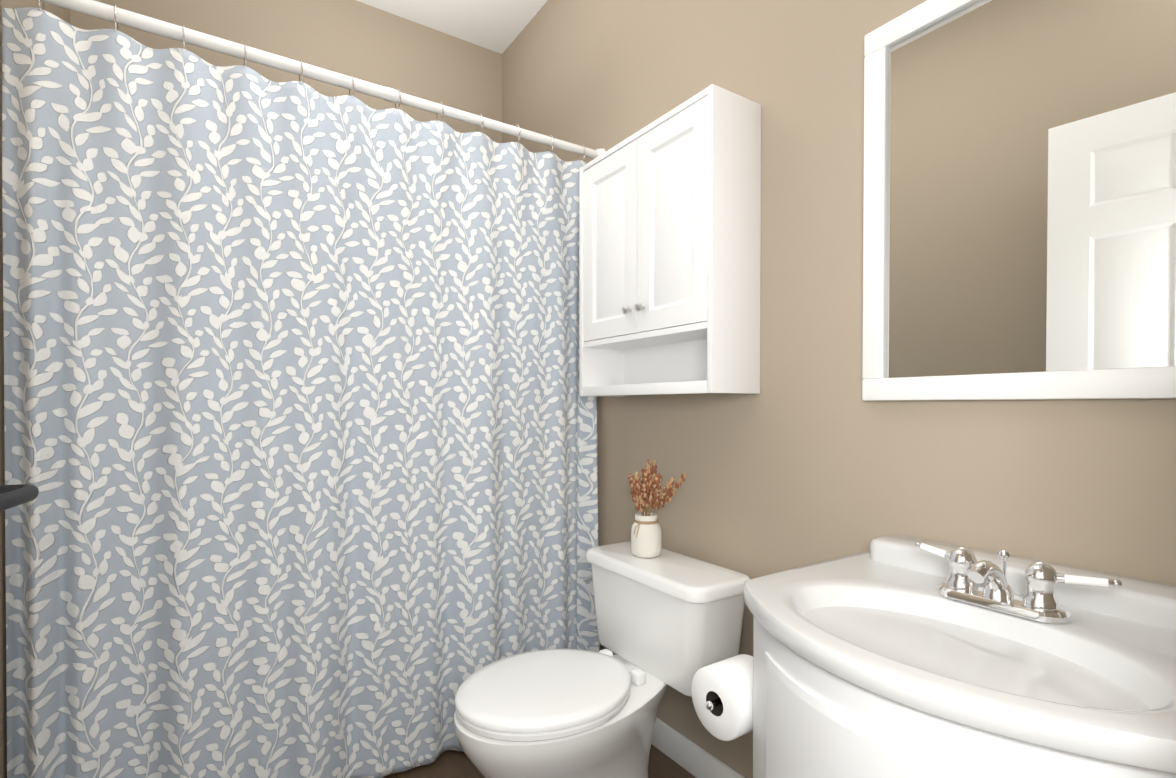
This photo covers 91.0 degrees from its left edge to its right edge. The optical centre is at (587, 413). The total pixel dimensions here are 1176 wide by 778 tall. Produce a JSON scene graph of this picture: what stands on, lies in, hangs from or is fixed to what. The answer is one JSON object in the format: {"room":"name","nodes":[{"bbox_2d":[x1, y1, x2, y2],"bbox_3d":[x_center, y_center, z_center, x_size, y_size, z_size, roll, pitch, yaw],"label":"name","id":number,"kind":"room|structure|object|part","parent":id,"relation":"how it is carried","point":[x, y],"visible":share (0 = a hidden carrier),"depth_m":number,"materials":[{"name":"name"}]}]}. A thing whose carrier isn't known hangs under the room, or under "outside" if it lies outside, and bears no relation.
{"room":"bathroom","nodes":[
{"label":"bathroom","id":0,"kind":"room"},
{"bbox_2d":[0,484,38,511],"bbox_3d":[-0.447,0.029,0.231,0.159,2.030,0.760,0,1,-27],"label":"door handle","id":1,"kind":"object","parent":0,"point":[11,496],"depth_m":0.51,"materials":[{"name":"black metal"}]},
{"bbox_2d":[0,0,69,777],"bbox_3d":[-0.940,-0.299,0.671,0.120,2.700,3.050,0,1,-34],"label":"wall","id":2,"kind":"structure","parent":0,"point":[63,14],"depth_m":1.21,"materials":[{"name":"beige paint"}]},
{"bbox_2d":[2,0,605,777],"bbox_3d":[-0.582,0.052,1.618,1.516,1.950,0.107,0,1,-34],"label":"shower curtain","id":3,"kind":"object","parent":2,"relation":"attached to","point":[300,432],"visible":0.83,"depth_m":1.46,"materials":[{"name":"fabric"}]},
{"bbox_3d":[-0.585,-0.896,1.610,1.516,0.054,0.054,0,1,-34],"label":"rod","id":4,"kind":"part","parent":3,"relation":"part of","materials":[{"name":"white metal"}]},
{"bbox_2d":[70,0,501,142],"bbox_3d":[-1.068,-0.321,2.345,1.520,2.700,0.120,0,1,-34],"label":"wall","id":5,"kind":"structure","parent":0,"point":[362,41],"depth_m":2.33,"materials":[{"name":"beige paint"}]},
{"bbox_2d":[356,0,547,53],"bbox_3d":[-0.257,-1.705,1.107,1.760,0.100,3.050,0,1,-34],"label":"ceiling","id":6,"kind":"structure","parent":0,"point":[497,26],"depth_m":2.43,"materials":[{"name":"white paint"}]},
{"bbox_2d":[382,744,695,777],"bbox_3d":[-0.257,1.095,1.143,1.760,0.100,3.050,0,1,-34],"label":"floor","id":7,"kind":"structure","parent":0,"point":[451,764],"depth_m":1.69,"materials":[{"name":"brown wood"}]},
{"bbox_2d":[454,541,749,777],"bbox_3d":[0.000,0.722,1.453,0.686,0.638,0.495,0,1,-34],"label":"toilet","id":8,"kind":"object","parent":7,"relation":"on","point":[665,619],"visible":0.92,"depth_m":1.38,"materials":[{"name":"white ceramic"}]},
{"bbox_2d":[628,459,685,557],"bbox_3d":[0.179,0.264,1.631,0.166,0.271,0.127,0,1,-34],"label":"vase","id":9,"kind":"object","parent":8,"relation":"on","point":[646,536],"visible":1,"depth_m":1.60,"materials":[{"name":"white ceramic"}]},
{"bbox_2d":[651,718,744,777],"bbox_3d":[0.477,0.996,1.395,0.016,0.090,1.660,0,1,-34],"label":"baseboard","id":10,"kind":"structure","parent":7,"relation":"on","point":[689,756],"depth_m":1.65,"materials":[{"name":"white wood"}]},
{"bbox_2d":[691,535,1175,777],"bbox_3d":[0.509,0.625,0.870,0.536,0.844,0.717,0,1,-34],"label":"bathroom vanity","id":11,"kind":"object","parent":7,"relation":"on","point":[895,656],"visible":1,"depth_m":0.76,"materials":[{"name":"porcelain"},{"name":"painted wood"},{"name":"chrome"}]},
{"bbox_2d":[915,542,1121,623],"bbox_3d":[0.592,0.245,0.847,0.114,0.082,0.266,0,1,-34],"label":"faucet","id":12,"kind":"object","parent":11,"relation":"on","point":[1040,604],"depth_m":0.84,"materials":[{"name":"silver metal"}]},
{"bbox_2d":[502,0,1175,777],"bbox_3d":[0.416,-0.311,1.572,0.143,2.700,3.050,0,1,-34],"label":"wall","id":13,"kind":"structure","parent":0,"point":[806,456],"depth_m":1.13,"materials":[{"name":"beige paint"}]},
{"bbox_2d":[579,84,760,396],"bbox_3d":[0.194,-0.414,1.641,0.194,0.725,0.578,0,1,-34],"label":"upper cabinet","id":14,"kind":"object","parent":13,"relation":"attached to","point":[669,243],"visible":1,"depth_m":1.49,"materials":[{"name":"white wood"}]},
{"bbox_3d":[0.057,-0.492,1.712,0.044,0.534,0.270,0,1,-34],"label":"wall cabinet door","id":15,"kind":"part","parent":14,"relation":"part of","materials":[{"name":"white wood"}]},
{"bbox_3d":[0.208,-0.489,1.485,0.044,0.534,0.270,0,1,-34],"label":"wall cabinet door","id":16,"kind":"part","parent":14,"relation":"part of","materials":[{"name":"white wood"}]},
{"bbox_3d":[0.751,-0.403,0.959,0.022,0.760,0.610,0,1,-34],"label":"mirror frame","id":17,"kind":"part","parent":13,"relation":"part of","materials":[{"name":"white wood"}]}
]}

